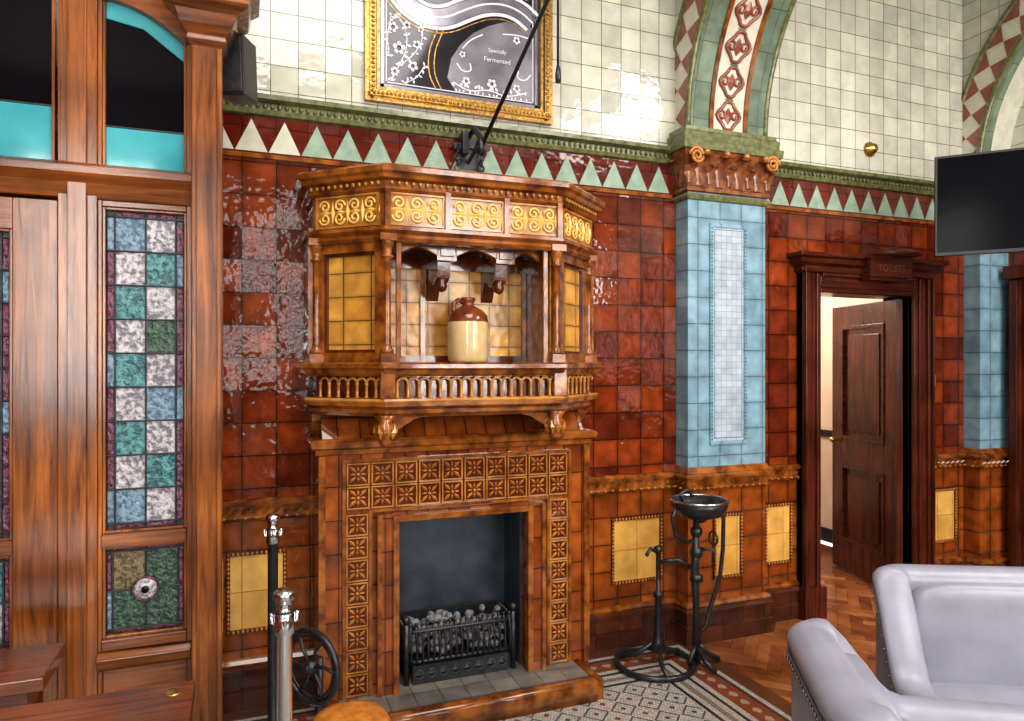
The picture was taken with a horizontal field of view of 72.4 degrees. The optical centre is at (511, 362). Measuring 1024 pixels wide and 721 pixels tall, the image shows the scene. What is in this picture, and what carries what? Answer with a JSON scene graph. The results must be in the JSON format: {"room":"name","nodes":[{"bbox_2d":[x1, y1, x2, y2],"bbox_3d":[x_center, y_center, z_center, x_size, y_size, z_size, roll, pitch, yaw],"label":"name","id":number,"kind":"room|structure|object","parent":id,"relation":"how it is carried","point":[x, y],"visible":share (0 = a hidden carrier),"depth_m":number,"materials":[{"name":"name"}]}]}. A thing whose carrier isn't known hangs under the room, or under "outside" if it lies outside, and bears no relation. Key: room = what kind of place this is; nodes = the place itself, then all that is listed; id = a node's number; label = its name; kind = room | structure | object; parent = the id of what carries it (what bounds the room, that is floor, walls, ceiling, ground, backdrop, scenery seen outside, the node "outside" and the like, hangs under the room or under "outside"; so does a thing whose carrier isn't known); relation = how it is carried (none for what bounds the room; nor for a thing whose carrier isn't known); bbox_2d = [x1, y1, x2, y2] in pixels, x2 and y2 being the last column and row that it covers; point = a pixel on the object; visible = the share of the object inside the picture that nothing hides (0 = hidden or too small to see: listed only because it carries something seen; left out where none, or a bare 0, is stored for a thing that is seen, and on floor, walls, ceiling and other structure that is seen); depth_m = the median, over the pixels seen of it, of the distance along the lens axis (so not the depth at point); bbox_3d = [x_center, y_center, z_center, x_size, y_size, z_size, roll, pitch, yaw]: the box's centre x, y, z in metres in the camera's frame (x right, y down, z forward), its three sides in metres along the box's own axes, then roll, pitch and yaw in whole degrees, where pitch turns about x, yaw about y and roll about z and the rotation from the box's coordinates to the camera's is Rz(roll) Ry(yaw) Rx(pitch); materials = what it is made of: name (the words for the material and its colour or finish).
{"room":"pub interior","nodes":[
{"label":"pub interior","id":0,"kind":"room"},
{"bbox_2d":[0,0,962,660],"bbox_3d":[-0.328,-0.700,3.698,8.050,4.600,0.204,0,0,-21],"label":"wall","id":1,"kind":"structure","parent":0,"point":[849,74],"depth_m":3.96,"materials":[{"name":"tile"}]},
{"bbox_2d":[364,0,552,125],"bbox_3d":[-0.249,-1.968,3.591,1.000,1.365,0.053,0,0,-21],"label":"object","id":2,"kind":"object","parent":1,"relation":"attached to","point":[451,56],"visible":0.98,"depth_m":3.60,"materials":[{"name":"gold gilded frame"},{"name":"dark mirror"},{"name":"glass"}]},
{"bbox_2d":[57,66,933,224],"bbox_3d":[-0.432,-1.101,3.523,7.730,0.298,0.055,0,0,-21],"label":"trim","id":3,"kind":"structure","parent":1,"relation":"attached to","point":[269,105],"depth_m":3.71,"materials":[{"name":"green tile"}]},
{"bbox_2d":[452,0,549,172],"bbox_3d":[0.347,-1.987,3.038,1.686,2.038,0.195,0,0,45],"label":"wall bracket","id":4,"kind":"object","parent":1,"relation":"attached to","point":[470,152],"visible":0.98,"depth_m":3.51,"materials":[{"name":"black metal"}]},
{"bbox_2d":[226,487,956,635],"bbox_3d":[0.926,1.060,4.003,4.744,0.375,0.141,0,0,-21],"label":"wall panels","id":5,"kind":"object","parent":1,"relation":"attached to","point":[631,537],"depth_m":3.99,"materials":[{"name":"yellow tile"}]},
{"bbox_2d":[223,556,1008,713],"bbox_3d":[-0.265,1.482,3.534,8.050,0.235,0.155,0,0,-21],"label":"baseboard","id":6,"kind":"structure","parent":1,"relation":"attached to","point":[245,680],"depth_m":3.98,"materials":[{"name":"wood"}]},
{"bbox_2d":[223,452,1008,522],"bbox_3d":[-0.264,0.682,3.532,8.050,0.105,0.160,0,0,-21],"label":"trim","id":7,"kind":"structure","parent":1,"relation":"attached to","point":[255,509],"depth_m":3.99,"materials":[{"name":"brown tile"}]},
{"bbox_2d":[667,0,796,602],"bbox_3d":[2.349,-0.700,1.206,0.719,4.600,6.620,0,0,-21],"label":"pilaster","id":8,"kind":"object","parent":1,"relation":"attached to","point":[724,161],"visible":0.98,"depth_m":4.04,"materials":[{"name":"tile"}]},
{"bbox_2d":[829,299,902,582],"bbox_3d":[2.582,0.577,5.165,0.116,2.023,0.780,0,0,-6],"label":"door","id":9,"kind":"structure","parent":1,"relation":"in","point":[866,439],"depth_m":5.11,"materials":[{"name":"brown wood"}]},
{"bbox_2d":[787,251,949,619],"bbox_3d":[2.299,0.455,4.644,1.274,2.290,0.330,0,0,-21],"label":"trim","id":10,"kind":"structure","parent":1,"relation":"attached to","point":[819,274],"depth_m":4.52,"materials":[{"name":"brown wood"}]},
{"bbox_2d":[863,142,877,156],"bbox_3d":[2.371,-1.410,4.606,0.100,0.098,0.050,0,0,-21],"label":"rosette","id":11,"kind":"object","parent":1,"relation":"attached to","point":[870,149],"visible":1,"depth_m":4.60,"materials":[{"name":"gold metal"}]},
{"bbox_2d":[862,249,921,282],"bbox_3d":[2.425,-0.625,4.494,0.356,0.190,0.356,0,0,24],"label":"sign","id":12,"kind":"object","parent":1,"relation":"attached to","point":[889,265],"visible":0.99,"depth_m":4.47,"materials":[{"name":"brown wood"}]},
{"bbox_2d":[223,543,875,720],"bbox_3d":[0.445,1.627,1.694,8.050,0.066,8.900,0,0,-21],"label":"floor","id":13,"kind":"structure","parent":0,"point":[752,681],"depth_m":3.51,"materials":[{"name":"tile"}]},
{"bbox_2d":[0,642,65,708],"bbox_3d":[-1.750,1.246,1.994,0.770,0.693,0.280,0,0,-21],"label":"wooden bench","id":14,"kind":"object","parent":13,"relation":"on","point":[25,672],"visible":0.83,"depth_m":2.06,"materials":[{"name":"brown wood"}]},
{"bbox_2d":[0,680,194,720],"bbox_3d":[-1.237,1.220,1.307,1.133,0.746,0.790,0,0,-21],"label":"pub table","id":15,"kind":"object","parent":13,"relation":"on","point":[172,701],"visible":1,"depth_m":1.72,"materials":[{"name":"brown wood"}]},
{"bbox_2d":[0,0,259,720],"bbox_3d":[-1.691,-0.053,2.360,1.584,3.293,0.280,0,0,-21],"label":"wooden partition","id":16,"kind":"object","parent":13,"relation":"on","point":[136,178],"visible":0.99,"depth_m":2.54,"materials":[{"name":"brown wood"}]},
{"bbox_2d":[0,196,57,701],"bbox_3d":[-1.966,0.510,2.325,0.795,2.160,0.045,0,0,-21],"label":"door","id":17,"kind":"structure","parent":16,"relation":"attached to","point":[28,226],"depth_m":2.42,"materials":[{"name":"brown wood"}]},
{"bbox_2d":[223,33,257,104],"bbox_3d":[-1.089,-1.163,2.776,0.102,0.244,0.179,0,0,-1],"label":"wall speaker","id":18,"kind":"object","parent":16,"relation":"attached to","point":[239,67],"visible":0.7,"depth_m":2.71,"materials":[{"name":"black plastic"}]},
{"bbox_2d":[263,513,282,720],"bbox_3d":[-0.951,1.097,2.784,0.200,0.993,0.200,0,0,-21],"label":"stanchion","id":19,"kind":"object","parent":13,"relation":"on","point":[273,532],"visible":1,"depth_m":2.77,"materials":[{"name":"black metal"}]},
{"bbox_2d":[269,587,298,720],"bbox_3d":[-0.604,1.097,1.857,0.200,0.993,0.200,0,0,-21],"label":"stanchion","id":20,"kind":"object","parent":13,"relation":"on","point":[283,620],"visible":1,"depth_m":1.84,"materials":[{"name":"silver metal"}]},
{"bbox_2d":[293,627,340,715],"bbox_3d":[-0.749,1.296,2.673,0.296,0.589,0.121,0,0,32],"label":"flywheel","id":21,"kind":"object","parent":13,"relation":"on","point":[314,666],"visible":0.83,"depth_m":2.63,"materials":[{"name":"black metal"}]},
{"bbox_2d":[313,700,390,720],"bbox_3d":[-0.480,1.319,2.076,0.246,0.549,0.244,0,0,-21],"label":"stool","id":22,"kind":"object","parent":13,"relation":"on","point":[352,710],"visible":1,"depth_m":2.10,"materials":[{"name":"orange wood"}]},
{"bbox_2d":[292,162,605,720],"bbox_3d":[-0.225,0.379,3.325,1.529,2.428,0.570,0,0,-21],"label":"fireplace","id":23,"kind":"object","parent":13,"relation":"on","point":[437,481],"visible":0.99,"depth_m":3.20,"materials":[{"name":"tile"}]},
{"bbox_2d":[399,600,516,686],"bbox_3d":[-0.274,1.332,3.419,0.570,0.320,0.227,0,0,-21],"label":"basket","id":24,"kind":"object","parent":23,"relation":"in","point":[468,639],"visible":0.99,"depth_m":3.35,"materials":[{"name":"black metal"}]},
{"bbox_2d":[447,297,488,361],"bbox_3d":[-0.208,-0.157,3.317,0.196,0.307,0.196,0,0,-21],"label":"jug","id":25,"kind":"object","parent":23,"relation":"in","point":[467,325],"visible":0.91,"depth_m":3.24,"materials":[{"name":"beige ceramic"}]},
{"bbox_2d":[614,488,729,682],"bbox_3d":[0.838,1.123,3.717,0.612,0.942,0.440,0,0,-21],"label":"stand","id":26,"kind":"object","parent":13,"relation":"on","point":[700,508],"visible":1,"depth_m":3.68,"materials":[{"name":"black metal"}]},
{"bbox_2d":[785,618,1023,720],"bbox_3d":[1.011,1.151,1.647,0.622,0.883,0.653,0,0,11],"label":"leather armchair","id":27,"kind":"object","parent":13,"relation":"on","point":[831,682],"visible":1,"depth_m":1.74,"materials":[{"name":"grey leather"}]},
{"bbox_2d":[871,564,1023,705],"bbox_3d":[1.789,1.177,2.314,0.953,0.833,0.722,0,0,5],"label":"leather armchair","id":28,"kind":"object","parent":13,"relation":"on","point":[956,632],"visible":0.85,"depth_m":2.50,"materials":[{"name":"grey leather"}]},
{"bbox_2d":[821,297,882,542],"bbox_3d":[2.090,0.200,5.973,1.800,2.800,2.300,0,0,-21],"label":"wall","id":29,"kind":"structure","parent":0,"point":[827,303],"depth_m":6.28,"materials":[{"name":"paint"}]},
{"bbox_2d":[961,0,1023,559],"bbox_3d":[4.452,-0.700,2.018,0.436,4.600,6.620,0,0,-21],"label":"pilaster","id":30,"kind":"object","parent":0,"point":[992,97],"visible":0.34,"depth_m":4.87,"materials":[{"name":"tile"}]},
{"bbox_2d":[1008,99,1023,555],"bbox_3d":[4.689,-0.700,2.152,0.200,4.600,6.700,0,0,-21],"label":"wall","id":31,"kind":"structure","parent":0,"point":[1017,141],"depth_m":4.90,"materials":[{"name":"tile"}]},
{"bbox_2d":[1003,264,1023,566],"bbox_3d":[3.696,0.465,4.282,0.119,2.270,1.290,0,0,-21],"label":"door","id":32,"kind":"structure","parent":31,"relation":"in","point":[1014,273],"depth_m":4.81,"materials":[{"name":"brown wood"}]},
{"bbox_3d":[0.841,-3.050,0.668,8.050,0.100,6.700,0,0,-21],"label":"ceiling","id":33,"kind":"structure","parent":0,"visible":0},
{"bbox_2d":[555,0,560,82],"bbox_3d":[0.208,-2.130,3.156,0.028,1.740,0.027,0,0,-21],"label":"rod","id":34,"kind":"object","parent":33,"relation":"hanging from","point":[558,71],"visible":1,"depth_m":3.15,"materials":[{"name":"black metal"}]},
{"bbox_2d":[934,147,1023,256],"bbox_3d":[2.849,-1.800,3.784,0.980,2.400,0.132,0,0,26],"label":"television","id":35,"kind":"object","parent":33,"relation":"hanging from","point":[979,196],"visible":1,"depth_m":3.85,"materials":[{"name":"black plastic"}]}
]}

